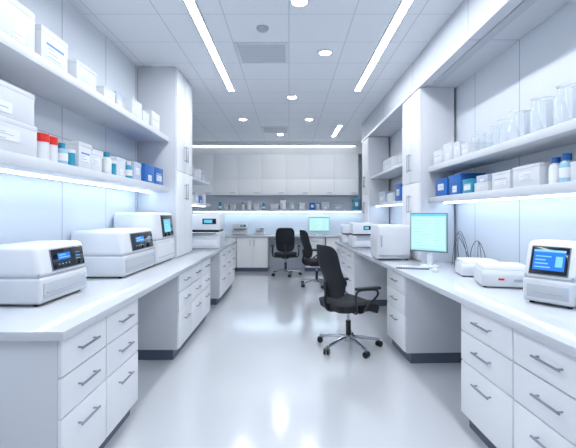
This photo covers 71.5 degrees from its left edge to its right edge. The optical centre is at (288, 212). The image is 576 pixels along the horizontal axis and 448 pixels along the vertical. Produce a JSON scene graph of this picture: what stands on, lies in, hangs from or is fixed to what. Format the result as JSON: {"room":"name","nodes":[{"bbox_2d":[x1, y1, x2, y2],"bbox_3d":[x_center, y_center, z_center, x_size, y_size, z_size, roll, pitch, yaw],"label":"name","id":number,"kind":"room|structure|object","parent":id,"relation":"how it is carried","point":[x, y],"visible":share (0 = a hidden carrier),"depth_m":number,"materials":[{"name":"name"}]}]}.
{"room":"laboratory","nodes":[
{"label":"laboratory","id":0,"kind":"room"},
{"bbox_2d":[0,0,136,243],"bbox_3d":[-2.350,-0.180,2.550,0.900,3.300,10.100,0,0,0],"label":"wall","id":1,"kind":"structure","parent":0,"point":[31,209],"depth_m":3.48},
{"bbox_2d":[0,31,168,141],"bbox_3d":[-1.700,-0.920,2.897,0.399,0.060,4.195,0,0,0],"label":"wall shelf","id":2,"kind":"object","parent":1,"relation":"attached to","point":[20,66],"visible":1,"depth_m":2.93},
{"bbox_2d":[0,0,34,51],"bbox_3d":[-1.704,-1.081,2.289,0.315,0.260,0.305,0,0,0],"label":"carton","id":3,"kind":"object","parent":2,"relation":"on","point":[16,21],"visible":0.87,"depth_m":2.29,"materials":[{"name":"cardboard"}]},
{"bbox_2d":[35,24,67,72],"bbox_3d":[-1.709,-1.071,2.669,0.305,0.240,0.305,0,0,0],"label":"carton","id":4,"kind":"object","parent":2,"relation":"on","point":[49,46],"visible":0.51,"depth_m":2.62,"materials":[{"name":"cardboard"}]},
{"bbox_2d":[68,59,96,90],"bbox_3d":[-1.709,-1.041,3.089,0.305,0.180,0.305,0,0,0],"label":"carton","id":5,"kind":"object","parent":2,"relation":"on","point":[76,69],"visible":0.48,"depth_m":3.02,"materials":[{"name":"cardboard"}]},
{"bbox_2d":[96,86,115,102],"bbox_3d":[-1.719,-1.021,3.529,0.285,0.140,0.225,0,0,0],"label":"carton","id":6,"kind":"object","parent":2,"relation":"on","point":[103,90],"visible":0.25,"depth_m":3.46,"materials":[{"name":"cardboard"}]},
{"bbox_2d":[113,91,122,107],"bbox_3d":[-1.719,-1.036,3.729,0.285,0.170,0.145,0,0,0],"label":"carton","id":7,"kind":"object","parent":2,"relation":"on","point":[119,97],"visible":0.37,"depth_m":3.71,"materials":[{"name":"cardboard"}]},
{"bbox_2d":[123,97,141,119],"bbox_3d":[-1.709,-1.051,4.109,0.305,0.200,0.265,0,0,0],"label":"carton","id":8,"kind":"object","parent":2,"relation":"on","point":[130,104],"visible":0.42,"depth_m":4.01,"materials":[{"name":"cardboard"}]},
{"bbox_2d":[144,110,159,130],"bbox_3d":[-1.709,-1.061,4.679,0.305,0.220,0.285,0,0,0],"label":"carton","id":9,"kind":"object","parent":2,"relation":"on","point":[154,118],"visible":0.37,"depth_m":4.61,"materials":[{"name":"cardboard"}]},
{"bbox_2d":[0,150,168,192],"bbox_3d":[-1.700,-0.289,2.897,0.399,0.082,4.195,0,0,0],"label":"wall shelf","id":10,"kind":"object","parent":1,"relation":"attached to","point":[11,163],"visible":1,"depth_m":2.84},
{"bbox_2d":[0,115,36,157],"bbox_3d":[-1.694,-0.426,2.114,0.335,0.190,0.635,0,0,0],"label":"carton","id":11,"kind":"object","parent":10,"relation":"on","point":[16,136],"visible":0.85,"depth_m":2.25,"materials":[{"name":"cardboard"}]},
{"bbox_2d":[0,79,34,125],"bbox_3d":[-1.699,-0.619,2.119,0.325,0.190,0.605,0,0,0],"label":"carton","id":12,"kind":"object","parent":11,"relation":"on","point":[17,104],"visible":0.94,"depth_m":2.26,"materials":[{"name":"cardboard"}]},
{"bbox_2d":[37,132,49,159],"bbox_3d":[-1.570,-0.416,2.530,0.099,0.170,0.099,0,0,0],"label":"lidded jar","id":13,"kind":"object","parent":10,"relation":"on","point":[43,139],"visible":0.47,"depth_m":2.50,"materials":[{"name":"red plastic"}]},
{"bbox_2d":[49,136,57,161],"bbox_3d":[-1.580,-0.416,2.640,0.099,0.170,0.099,0,0,0],"label":"lidded jar","id":14,"kind":"object","parent":10,"relation":"on","point":[53,145],"visible":0.37,"depth_m":2.62,"materials":[{"name":"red plastic"}]},
{"bbox_2d":[58,143,67,163],"bbox_3d":[-1.570,-0.406,2.760,0.081,0.150,0.081,0,0,0],"label":"bottle","id":15,"kind":"object","parent":10,"relation":"on","point":[62,152],"visible":0.71,"depth_m":2.74,"materials":[{"name":"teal plastic"}]},
{"bbox_2d":[67,149,75,165],"bbox_3d":[-1.570,-0.391,2.860,0.080,0.120,0.080,0,0,0],"label":"lidded jar","id":16,"kind":"object","parent":10,"relation":"on","point":[71,153],"visible":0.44,"depth_m":2.83,"materials":[{"name":"teal plastic"}]},
{"bbox_2d":[58,141,91,168],"bbox_3d":[-1.704,-0.431,3.044,0.315,0.200,0.195,0,0,0],"label":"carton","id":17,"kind":"object","parent":10,"relation":"on","point":[83,150],"visible":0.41,"depth_m":2.98,"materials":[{"name":"cardboard"}]},
{"bbox_2d":[91,151,101,171],"bbox_3d":[-1.709,-0.411,3.249,0.305,0.160,0.185,0,0,0],"label":"carton","id":18,"kind":"object","parent":10,"relation":"on","point":[96,158],"visible":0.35,"depth_m":3.24,"materials":[{"name":"cardboard"}]},
{"bbox_2d":[102,152,111,173],"bbox_3d":[-1.570,-0.426,3.440,0.081,0.190,0.081,0,0,0],"label":"bottle","id":19,"kind":"object","parent":10,"relation":"on","point":[106,161],"visible":0.79,"depth_m":3.41,"materials":[{"name":"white plastic"}]},
{"bbox_2d":[109,157,125,176],"bbox_3d":[-1.709,-0.421,3.719,0.305,0.180,0.205,0,0,0],"label":"carton","id":20,"kind":"object","parent":10,"relation":"on","point":[120,163],"visible":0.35,"depth_m":3.70,"materials":[{"name":"cardboard"}]},
{"bbox_2d":[126,161,131,177],"bbox_3d":[-1.570,-0.416,3.900,0.081,0.170,0.081,0,0,0],"label":"bottle","id":21,"kind":"object","parent":10,"relation":"on","point":[128,163],"visible":0.68,"depth_m":3.88,"materials":[{"name":"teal plastic"}]},
{"bbox_2d":[130,161,140,179],"bbox_3d":[-1.709,-0.426,4.119,0.305,0.190,0.205,0,0,0],"label":"carton","id":22,"kind":"object","parent":10,"relation":"on","point":[136,167],"visible":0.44,"depth_m":4.08,"materials":[{"name":"cardboard"}]},
{"bbox_2d":[140,163,154,182],"bbox_3d":[-1.699,-0.431,4.424,0.325,0.200,0.315,0,0,0],"label":"carton","id":23,"kind":"object","parent":10,"relation":"on","point":[147,171],"visible":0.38,"depth_m":4.35,"materials":[{"name":"cardboard"}]},
{"bbox_2d":[154,167,162,184],"bbox_3d":[-1.699,-0.431,4.739,0.325,0.200,0.285,0,0,0],"label":"carton","id":24,"kind":"object","parent":10,"relation":"on","point":[158,173],"visible":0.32,"depth_m":4.72,"materials":[{"name":"cardboard"}]},
{"bbox_2d":[192,176,209,184],"bbox_3d":[-1.700,-0.550,6.695,0.399,0.040,1.770,0,0,0],"label":"wall shelf","id":25,"kind":"object","parent":1,"relation":"attached to","point":[195,181],"visible":0.29,"depth_m":6.95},
{"bbox_2d":[68,0,462,141],"bbox_3d":[-0.350,-1.880,4.100,4.900,0.100,13.200,0,0,0],"label":"ceiling","id":26,"kind":"structure","parent":0,"point":[151,33],"depth_m":4.62,"materials":[{"name":"tile"}]},
{"bbox_2d":[183,0,234,90],"bbox_3d":[-0.855,-1.822,2.725,0.104,0.016,6.478,0,0,0],"label":"ceiling light strip","id":27,"kind":"object","parent":26,"relation":"attached to","point":[192,7],"visible":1,"depth_m":4.19,"materials":[{"name":"white plastic"}]},
{"bbox_2d":[234,42,287,63],"bbox_3d":[-0.300,-1.824,4.580,0.580,0.012,0.580,0,0,0],"label":"ceiling vent","id":28,"kind":"object","parent":26,"relation":"in","point":[248,52],"visible":1,"depth_m":4.54,"materials":[{"name":"plastic"}]},
{"bbox_2d":[261,127,288,132],"bbox_3d":[-0.300,-1.824,8.780,0.580,0.012,0.580,0,0,0],"label":"ceiling vent","id":29,"kind":"object","parent":26,"relation":"in","point":[264,129],"visible":1,"depth_m":8.73,"materials":[{"name":"plastic"}]},
{"bbox_2d":[289,0,309,7],"bbox_3d":[0.090,-1.823,3.450,0.180,0.013,0.180,0,0,0],"label":"recessed light","id":30,"kind":"object","parent":26,"relation":"in","point":[295,3],"visible":1,"depth_m":3.47,"materials":[{"name":"white plastic"}]},
{"bbox_2d":[317,49,332,55],"bbox_3d":[0.410,-1.823,4.550,0.180,0.013,0.180,0,0,0],"label":"recessed light","id":31,"kind":"object","parent":26,"relation":"in","point":[323,52],"visible":1,"depth_m":4.54,"materials":[{"name":"white plastic"}]},
{"bbox_2d":[331,125,342,136],"bbox_3d":[1.060,-1.822,8.900,0.104,0.016,1.228,0,0,0],"label":"ceiling light strip","id":32,"kind":"object","parent":26,"relation":"attached to","point":[338,127],"visible":1,"depth_m":8.84,"materials":[{"name":"white plastic"}]},
{"bbox_2d":[333,126,340,135],"bbox_3d":[1.060,-1.823,8.900,0.076,0.009,1.200,0,0,0],"label":"diffuser","id":33,"kind":"object","parent":32,"relation":"attached to","point":[338,128],"depth_m":8.84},
{"bbox_2d":[354,0,413,90],"bbox_3d":[1.017,-1.822,2.725,0.104,0.016,6.478,0,0,0],"label":"ceiling light strip","id":34,"kind":"object","parent":26,"relation":"attached to","point":[404,6],"visible":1,"depth_m":4.19,"materials":[{"name":"white plastic"}]},
{"bbox_2d":[192,156,361,267],"bbox_3d":[-0.350,-0.180,10.650,4.900,3.300,0.100,0,0,0],"label":"wall","id":35,"kind":"structure","parent":0,"point":[271,220],"depth_m":10.60,"materials":[{"name":"paint"}]},
{"bbox_2d":[192,154,214,195],"bbox_3d":[-2.250,-0.985,10.403,0.619,1.050,0.364,0,0,0],"label":"upper cabinet","id":36,"kind":"object","parent":35,"relation":"attached to","point":[204,162],"visible":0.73,"depth_m":10.26,"materials":[{"name":"metal"}]},
{"bbox_2d":[213,154,238,195],"bbox_3d":[-1.630,-0.985,10.403,0.619,1.050,0.364,0,0,0],"label":"upper cabinet","id":37,"kind":"object","parent":35,"relation":"attached to","point":[225,166],"visible":0.97,"depth_m":10.26,"materials":[{"name":"metal"}]},
{"bbox_2d":[238,154,261,195],"bbox_3d":[-1.010,-0.985,10.403,0.619,1.050,0.364,0,0,0],"label":"upper cabinet","id":38,"kind":"object","parent":35,"relation":"attached to","point":[249,165],"visible":0.95,"depth_m":10.26,"materials":[{"name":"metal"}]},
{"bbox_2d":[262,154,285,195],"bbox_3d":[-0.390,-0.985,10.403,0.619,1.050,0.364,0,0,0],"label":"upper cabinet","id":39,"kind":"object","parent":35,"relation":"attached to","point":[273,165],"visible":1,"depth_m":10.26,"materials":[{"name":"metal"}]},
{"bbox_2d":[192,142,361,155],"bbox_3d":[-0.335,-1.673,10.435,4.530,0.315,0.330,0,0,0],"label":"trim","id":40,"kind":"structure","parent":35,"relation":"attached to","point":[357,149],"depth_m":10.27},
{"bbox_2d":[192,145,354,145],"bbox_3d":[-0.420,-1.724,10.253,4.240,0.025,0.034,0,0,0],"label":"light strip","id":41,"kind":"object","parent":40,"relation":"attached to","point":[192,145],"visible":0.64,"depth_m":10.24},
{"bbox_2d":[192,210,361,210],"bbox_3d":[-0.310,-0.054,10.450,4.479,0.052,0.299,0,0,0],"label":"wall shelf","id":42,"kind":"object","parent":35,"relation":"attached to","point":[192,210],"visible":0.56,"depth_m":10.30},
{"bbox_2d":[286,154,309,195],"bbox_3d":[0.230,-0.985,10.403,0.619,1.050,0.364,0,0,0],"label":"upper cabinet","id":43,"kind":"object","parent":35,"relation":"attached to","point":[297,165],"visible":0.99,"depth_m":10.26,"materials":[{"name":"metal"}]},
{"bbox_2d":[310,154,333,195],"bbox_3d":[0.850,-0.985,10.403,0.619,1.050,0.364,0,0,0],"label":"upper cabinet","id":44,"kind":"object","parent":35,"relation":"attached to","point":[321,165],"visible":0.99,"depth_m":10.26,"materials":[{"name":"metal"}]},
{"bbox_2d":[333,154,357,195],"bbox_3d":[1.470,-0.985,10.403,0.619,1.050,0.364,0,0,0],"label":"upper cabinet","id":45,"kind":"object","parent":35,"relation":"attached to","point":[345,165],"visible":0.98,"depth_m":10.26,"materials":[{"name":"metal"}]},
{"bbox_2d":[104,268,488,447],"bbox_3d":[-0.350,1.520,4.100,4.900,0.100,13.200,0,0,0],"label":"floor","id":46,"kind":"structure","parent":0,"point":[255,373],"depth_m":3.43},
{"bbox_2d":[0,317,105,447],"bbox_3d":[-1.453,1.040,2.170,0.774,0.859,0.478,0,0,0],"label":"base cabinet","id":47,"kind":"object","parent":46,"relation":"on","point":[53,393],"visible":0.93,"depth_m":1.93,"materials":[{"name":"white laminate"}]},
{"bbox_2d":[0,241,235,340],"bbox_3d":[-1.484,0.588,5.015,0.829,0.045,6.230,0,0,0],"label":"countertop","id":48,"kind":"structure","parent":47,"relation":"on","point":[61,318],"depth_m":2.50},
{"bbox_2d":[0,240,85,306],"bbox_3d":[-1.665,0.382,2.660,0.390,0.365,0.562,0,0,0],"label":"instrument","id":49,"kind":"object","parent":48,"relation":"on","point":[34,273],"visible":1,"depth_m":2.41,"materials":[{"name":"plastic"}]},
{"bbox_2d":[71,228,154,277],"bbox_3d":[-1.640,0.359,3.820,0.480,0.410,0.802,0,0,0],"label":"instrument","id":50,"kind":"object","parent":48,"relation":"on","point":[108,252],"visible":0.84,"depth_m":3.43,"materials":[{"name":"plastic"}]},
{"bbox_2d":[114,212,173,265],"bbox_3d":[-1.640,0.279,4.600,0.480,0.570,0.682,0,0,0],"label":"instrument","id":51,"kind":"object","parent":48,"relation":"on","point":[160,223],"visible":0.65,"depth_m":4.30,"materials":[{"name":"plastic"}]},
{"bbox_2d":[137,67,191,257],"bbox_3d":[-1.631,-0.631,5.400,0.529,2.393,0.800,0,0,0],"label":"tall cabinet","id":52,"kind":"object","parent":48,"relation":"on","point":[165,91],"visible":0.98,"depth_m":5.00,"materials":[{"name":"white laminate"}]},
{"bbox_2d":[192,214,224,247],"bbox_3d":[-1.400,0.289,6.550,0.620,0.530,0.600,0,0,0],"label":"lab analyzer","id":53,"kind":"object","parent":48,"relation":"on","point":[207,229],"visible":0.69,"depth_m":6.33,"materials":[{"name":"plastic"}]},
{"bbox_2d":[99,299,137,447],"bbox_3d":[-1.453,1.040,2.665,0.774,0.859,0.508,0,0,0],"label":"base cabinet","id":54,"kind":"object","parent":46,"relation":"on","point":[121,346],"visible":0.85,"depth_m":2.63,"materials":[{"name":"white laminate"}]},
{"bbox_2d":[136,268,191,359],"bbox_3d":[-1.453,1.040,4.266,0.774,0.859,0.531,0,0,0],"label":"base cabinet","id":55,"kind":"object","parent":46,"relation":"on","point":[164,323],"visible":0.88,"depth_m":4.00,"materials":[{"name":"white laminate"}]},
{"bbox_2d":[187,263,201,341],"bbox_3d":[-1.453,1.040,4.800,0.774,0.859,0.531,0,0,0],"label":"base cabinet","id":56,"kind":"object","parent":46,"relation":"on","point":[196,301],"visible":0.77,"depth_m":4.76,"materials":[{"name":"white laminate"}]},
{"bbox_2d":[197,258,209,328],"bbox_3d":[-1.453,1.040,5.332,0.774,0.859,0.531,0,0,0],"label":"base cabinet","id":57,"kind":"object","parent":46,"relation":"on","point":[205,276],"visible":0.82,"depth_m":5.27,"materials":[{"name":"white laminate"}]},
{"bbox_2d":[210,249,225,304],"bbox_3d":[-1.453,1.040,6.683,0.774,0.859,0.560,0,0,0],"label":"base cabinet","id":58,"kind":"object","parent":46,"relation":"on","point":[218,261],"visible":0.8,"depth_m":6.40,"materials":[{"name":"white laminate"}]},
{"bbox_2d":[222,246,230,296],"bbox_3d":[-1.453,1.040,7.247,0.774,0.859,0.560,0,0,0],"label":"base cabinet","id":59,"kind":"object","parent":46,"relation":"on","point":[228,250],"visible":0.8,"depth_m":7.27,"materials":[{"name":"white laminate"}]},
{"bbox_2d":[227,244,234,290],"bbox_3d":[-1.453,1.040,7.812,0.774,0.859,0.560,0,0,0],"label":"base cabinet","id":60,"kind":"object","parent":46,"relation":"on","point":[232,255],"visible":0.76,"depth_m":7.79,"materials":[{"name":"white laminate"}]},
{"bbox_2d":[225,237,236,270],"bbox_3d":[-1.720,1.040,10.258,0.780,0.859,0.584,0,0,0],"label":"base cabinet","id":61,"kind":"object","parent":46,"relation":"on","point":[226,238],"visible":0.16,"depth_m":10.00,"materials":[{"name":"metal"}]},
{"bbox_2d":[237,237,268,270],"bbox_3d":[-0.920,1.040,10.258,0.780,0.859,0.584,0,0,0],"label":"base cabinet","id":62,"kind":"object","parent":46,"relation":"on","point":[252,252],"visible":0.98,"depth_m":10.00,"materials":[{"name":"metal"}]},
{"bbox_2d":[271,228,301,276],"bbox_3d":[-0.057,0.905,9.495,0.726,1.130,0.735,0,0,2],"label":"office chair","id":63,"kind":"object","parent":46,"relation":"on","point":[285,237],"visible":1,"depth_m":9.25,"materials":[{"name":"fabric"}]},
{"bbox_2d":[300,230,323,288],"bbox_3d":[0.563,0.905,8.077,0.735,1.130,0.726,0,0,-18],"label":"office chair","id":64,"kind":"object","parent":46,"relation":"on","point":[307,251],"visible":0.78,"depth_m":7.94,"materials":[{"name":"black plastic"}]},
{"bbox_2d":[304,237,324,270],"bbox_3d":[0.650,1.040,10.258,0.500,0.859,0.584,0,0,0],"label":"base cabinet","id":65,"kind":"object","parent":46,"relation":"on","point":[314,241],"visible":0.44,"depth_m":10.00,"materials":[{"name":"white laminate"}]},
{"bbox_2d":[325,237,339,251],"bbox_3d":[1.320,1.040,10.258,0.780,0.859,0.584,0,0,0],"label":"base cabinet","id":66,"kind":"object","parent":46,"relation":"on","point":[329,241],"visible":0.15,"depth_m":10.00,"materials":[{"name":"metal"}]},
{"bbox_2d":[225,234,339,236],"bbox_3d":[-0.331,0.588,10.284,4.519,0.045,0.629,0,0,0],"label":"countertop","id":67,"kind":"structure","parent":66,"relation":"on","point":[226,235],"depth_m":10.04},
{"bbox_2d":[232,223,247,234],"bbox_3d":[-1.250,0.409,10.250,0.380,0.290,0.400,0,0,0],"label":"lab analyzer","id":68,"kind":"object","parent":67,"relation":"on","point":[238,228],"visible":1,"depth_m":10.13,"materials":[{"name":"plastic"}]},
{"bbox_2d":[309,217,329,234],"bbox_3d":[0.770,0.329,10.250,0.540,0.470,0.200,0,0,0],"label":"computer monitor","id":69,"kind":"object","parent":67,"relation":"on","point":[316,224],"visible":0.95,"depth_m":10.20,"materials":[{"name":"plastic"}]},
{"bbox_2d":[337,245,341,269],"bbox_3d":[1.242,1.040,7.688,0.634,0.859,0.548,0,0,-3],"label":"base cabinet","id":70,"kind":"object","parent":46,"relation":"on","point":[339,248],"visible":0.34,"depth_m":7.51,"materials":[{"name":"white laminate"}]},
{"bbox_2d":[341,247,347,293],"bbox_3d":[1.266,1.040,7.138,0.634,0.859,0.548,0,0,-3],"label":"base cabinet","id":71,"kind":"object","parent":46,"relation":"on","point":[344,251],"visible":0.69,"depth_m":7.10,"materials":[{"name":"white laminate"}]},
{"bbox_2d":[316,244,382,358],"bbox_3d":[0.655,0.905,4.357,0.735,1.130,0.726,0,0,-24],"label":"office chair","id":72,"kind":"object","parent":46,"relation":"on","point":[334,299],"visible":1,"depth_m":4.19,"materials":[{"name":"fabric"}]},
{"bbox_2d":[347,249,387,305],"bbox_3d":[1.291,1.040,6.588,0.634,0.859,0.548,0,0,-3],"label":"base cabinet","id":73,"kind":"object","parent":46,"relation":"on","point":[362,272],"visible":0.7,"depth_m":6.32,"materials":[{"name":"white laminate"}]},
{"bbox_2d":[387,269,462,363],"bbox_3d":[1.398,1.040,4.213,0.634,0.859,0.598,0,0,-3],"label":"base cabinet","id":74,"kind":"object","parent":46,"relation":"on","point":[424,324],"visible":0.89,"depth_m":3.92,"materials":[{"name":"white laminate"}]},
{"bbox_2d":[461,304,515,447],"bbox_3d":[1.477,1.040,2.466,0.634,0.859,0.591,0,0,-3],"label":"base cabinet","id":75,"kind":"object","parent":46,"relation":"on","point":[487,344],"visible":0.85,"depth_m":2.41,"materials":[{"name":"white laminate"}]},
{"bbox_2d":[514,329,575,447],"bbox_3d":[1.503,1.040,1.881,0.634,0.859,0.575,0,0,-3],"label":"base cabinet","id":76,"kind":"object","parent":46,"relation":"on","point":[544,375],"visible":0.92,"depth_m":1.92,"materials":[{"name":"white laminate"}]},
{"bbox_3d":[1.529,1.040,1.303,0.634,0.859,0.578,0,0,-3],"label":"cabinet","id":77,"kind":"object","parent":46,"relation":"on","visible":0},
{"bbox_2d":[335,241,575,357],"bbox_3d":[1.422,0.588,4.450,1.014,0.045,7.100,0,0,0],"label":"countertop","id":78,"kind":"structure","parent":77,"relation":"on","point":[553,325],"depth_m":2.55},
{"bbox_2d":[340,225,350,242],"bbox_3d":[1.120,0.389,7.500,0.280,0.330,0.400,0,0,0],"label":"printer","id":79,"kind":"object","parent":78,"relation":"on","point":[344,237],"visible":0.38,"depth_m":7.38,"materials":[{"name":"plastic"}]},
{"bbox_2d":[349,223,371,246],"bbox_3d":[1.200,0.359,6.675,0.340,0.390,0.450,0,0,0],"label":"lab analyzer","id":80,"kind":"object","parent":78,"relation":"on","point":[360,236],"visible":0.87,"depth_m":6.53,"materials":[{"name":"plastic"}]},
{"bbox_2d":[362,137,388,223],"bbox_3d":[1.683,-0.441,7.900,0.434,2.011,0.600,0,0,0],"label":"tall cabinet","id":81,"kind":"object","parent":78,"relation":"on","point":[375,150],"visible":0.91,"depth_m":7.60,"materials":[{"name":"white laminate"}]},
{"bbox_2d":[371,224,409,259],"bbox_3d":[1.250,0.354,4.935,0.400,0.420,0.450,0,0,0],"label":"appliance","id":82,"kind":"object","parent":78,"relation":"on","point":[388,241],"visible":0.99,"depth_m":4.74,"materials":[{"name":"plastic"}]},
{"bbox_2d":[396,265,428,269],"bbox_3d":[1.260,0.554,4.080,0.320,0.020,0.140,0,0,16],"label":"keyboard","id":83,"kind":"object","parent":78,"relation":"on","point":[397,266],"visible":1,"depth_m":4.04,"materials":[{"name":"plastic"}]},
{"bbox_2d":[402,87,453,261],"bbox_3d":[1.683,-0.441,4.950,0.434,2.011,0.700,0,0,0],"label":"tall cabinet","id":84,"kind":"object","parent":78,"relation":"on","point":[428,114],"visible":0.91,"depth_m":4.60,"materials":[{"name":"white laminate"}]},
{"bbox_2d":[410,213,447,267],"bbox_3d":[1.494,0.281,4.237,0.400,0.565,0.200,0,0,42],"label":"computer monitor","id":85,"kind":"object","parent":78,"relation":"on","point":[428,231],"visible":0.98,"depth_m":4.20,"materials":[{"name":"plastic"}]},
{"bbox_2d":[455,257,497,276],"bbox_3d":[1.702,0.489,3.627,0.320,0.150,0.262,0,0,10],"label":"lab device","id":86,"kind":"object","parent":78,"relation":"on","point":[464,266],"visible":0.55,"depth_m":3.54,"materials":[{"name":"plastic"}]},
{"bbox_2d":[474,261,524,287],"bbox_3d":[1.656,0.479,3.124,0.340,0.170,0.304,0,0,14],"label":"lab device","id":87,"kind":"object","parent":78,"relation":"on","point":[486,273],"visible":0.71,"depth_m":3.00,"materials":[{"name":"plastic"}]},
{"bbox_2d":[523,239,575,308],"bbox_3d":[1.671,0.369,2.497,0.290,0.390,0.292,0,0,-35],"label":"lab analyzer","id":88,"kind":"object","parent":78,"relation":"on","point":[550,267],"visible":1,"depth_m":2.42,"materials":[{"name":"plastic"}]},
{"bbox_2d":[362,0,575,264],"bbox_3d":[2.015,-0.180,4.050,0.170,3.300,13.100,0,0,0],"label":"wall","id":89,"kind":"structure","parent":0,"point":[544,59],"depth_m":3.36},
{"bbox_2d":[371,163,401,178],"bbox_3d":[1.740,-0.670,6.450,0.379,0.040,2.290,0,0,0],"label":"wall shelf","id":90,"kind":"object","parent":89,"relation":"attached to","point":[395,171],"visible":0.51,"depth_m":6.58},
{"bbox_2d":[383,156,396,170],"bbox_3d":[1.749,-0.791,6.599,0.265,0.200,0.605,0,0,0],"label":"carton","id":91,"kind":"object","parent":90,"relation":"on","point":[390,162],"visible":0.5,"depth_m":6.41,"materials":[{"name":"cardboard"}]},
{"bbox_2d":[371,201,401,206],"bbox_3d":[1.740,-0.144,6.450,0.379,0.052,2.290,0,0,0],"label":"wall shelf","id":92,"kind":"object","parent":89,"relation":"attached to","point":[395,203],"visible":0.52,"depth_m":6.36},
{"bbox_2d":[379,191,394,202],"bbox_3d":[1.749,-0.271,6.999,0.265,0.200,0.405,0,0,0],"label":"carton","id":93,"kind":"object","parent":92,"relation":"on","point":[382,195],"visible":0.48,"depth_m":6.86,"materials":[{"name":"cardboard"}]},
{"bbox_2d":[395,183,401,200],"bbox_3d":[1.749,-0.301,5.949,0.265,0.260,0.305,0,0,0],"label":"carton","id":94,"kind":"object","parent":92,"relation":"on","point":[398,187],"visible":0.37,"depth_m":5.91,"materials":[{"name":"cardboard"}]},
{"bbox_2d":[361,0,509,142],"bbox_3d":[1.494,-1.465,2.875,0.012,0.040,10.750,0,0,0],"label":"trim","id":95,"kind":"structure","parent":89,"relation":"attached to","point":[502,3],"depth_m":3.64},
{"bbox_2d":[362,0,571,142],"bbox_3d":[1.715,-1.640,2.875,0.430,0.380,10.750,0,0,0],"label":"soffit","id":96,"kind":"structure","parent":89,"relation":"attached to","point":[469,13],"depth_m":3.75,"materials":[{"name":"paint"}]},
{"bbox_2d":[430,0,536,86],"bbox_3d":[1.640,-1.444,1.025,0.080,0.012,7.050,0,0,0],"label":"trim","id":97,"kind":"structure","parent":89,"relation":"attached to","point":[524,5],"depth_m":3.28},
{"bbox_2d":[428,118,575,171],"bbox_3d":[1.764,-0.500,2.697,0.329,0.060,3.795,0,0,0],"label":"wall shelf","id":98,"kind":"object","parent":89,"relation":"attached to","point":[562,134],"visible":1,"depth_m":2.96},
{"bbox_2d":[433,148,443,164],"bbox_3d":[1.759,-0.611,4.409,0.245,0.160,0.265,0,0,0],"label":"carton","id":99,"kind":"object","parent":98,"relation":"on","point":[438,155],"visible":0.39,"depth_m":4.37,"materials":[{"name":"cardboard"}]},
{"bbox_2d":[444,142,456,161],"bbox_3d":[1.759,-0.626,4.139,0.245,0.190,0.205,0,0,0],"label":"carton","id":100,"kind":"object","parent":98,"relation":"on","point":[448,148],"visible":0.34,"depth_m":4.11,"materials":[{"name":"cardboard"}]},
{"bbox_2d":[453,141,484,158],"bbox_3d":[1.759,-0.611,3.919,0.245,0.160,0.165,0,0,0],"label":"carton","id":101,"kind":"object","parent":98,"relation":"on","point":[457,148],"visible":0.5,"depth_m":3.87,"materials":[{"name":"cardboard"}]},
{"bbox_2d":[461,142,494,155],"bbox_3d":[1.759,-0.591,3.729,0.245,0.120,0.145,0,0,0],"label":"storage box","id":102,"kind":"object","parent":98,"relation":"on","point":[469,147],"visible":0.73,"depth_m":3.66,"materials":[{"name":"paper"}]},
{"bbox_2d":[428,181,575,202],"bbox_3d":[1.764,-0.144,2.697,0.329,0.072,3.795,0,0,0],"label":"wall shelf","id":103,"kind":"object","parent":89,"relation":"attached to","point":[561,189],"visible":1,"depth_m":2.90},
{"bbox_2d":[435,177,448,195],"bbox_3d":[1.759,-0.276,4.319,0.245,0.190,0.325,0,0,0],"label":"carton","id":104,"kind":"object","parent":103,"relation":"on","point":[442,185],"visible":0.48,"depth_m":4.27,"materials":[{"name":"cardboard"}]},
{"bbox_2d":[449,173,485,194],"bbox_3d":[1.759,-0.281,3.959,0.245,0.200,0.285,0,0,0],"label":"carton","id":105,"kind":"object","parent":103,"relation":"on","point":[455,181],"visible":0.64,"depth_m":3.87,"materials":[{"name":"cardboard"}]},
{"bbox_2d":[462,178,476,192],"bbox_3d":[1.759,-0.246,3.679,0.245,0.130,0.205,0,0,0],"label":"carton","id":106,"kind":"object","parent":103,"relation":"on","point":[468,184],"visible":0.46,"depth_m":3.63,"materials":[{"name":"cardboard"}]},
{"bbox_2d":[474,181,491,191],"bbox_3d":[1.759,-0.221,3.419,0.245,0.080,0.245,0,0,0],"label":"carton","id":107,"kind":"object","parent":103,"relation":"on","point":[483,186],"visible":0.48,"depth_m":3.37,"materials":[{"name":"cardboard"}]},
{"bbox_2d":[476,174,491,182],"bbox_3d":[1.764,-0.294,3.419,0.235,0.060,0.205,0,0,0],"label":"carton","id":108,"kind":"object","parent":107,"relation":"on","point":[487,177],"visible":0.48,"depth_m":3.38,"materials":[{"name":"cardboard"}]},
{"bbox_2d":[492,170,512,189],"bbox_3d":[1.764,-0.251,3.119,0.235,0.140,0.265,0,0,0],"label":"carton","id":109,"kind":"object","parent":103,"relation":"on","point":[500,180],"visible":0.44,"depth_m":3.09,"materials":[{"name":"cardboard"}]},
{"bbox_2d":[513,163,551,187],"bbox_3d":[1.764,-0.256,2.774,0.255,0.150,0.315,0,0,0],"label":"carton","id":110,"kind":"object","parent":103,"relation":"on","point":[537,173],"visible":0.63,"depth_m":2.70,"materials":[{"name":"cardboard"}]},
{"bbox_2d":[549,157,560,183],"bbox_3d":[1.690,-0.266,2.530,0.081,0.170,0.081,0,0,0],"label":"bottle","id":111,"kind":"object","parent":103,"relation":"on","point":[554,167],"visible":0.72,"depth_m":2.51,"materials":[{"name":"plastic"}]},
{"bbox_2d":[559,153,573,182],"bbox_3d":[1.690,-0.271,2.430,0.081,0.180,0.081,0,0,0],"label":"bottle","id":112,"kind":"object","parent":103,"relation":"on","point":[564,167],"visible":0.84,"depth_m":2.41,"materials":[{"name":"plastic"}]},
{"bbox_2d":[570,161,575,180],"bbox_3d":[1.774,-0.241,2.229,0.235,0.120,0.265,0,0,0],"label":"carton","id":113,"kind":"object","parent":103,"relation":"on","point":[573,164],"visible":0.77,"depth_m":2.33,"materials":[{"name":"cardboard"}]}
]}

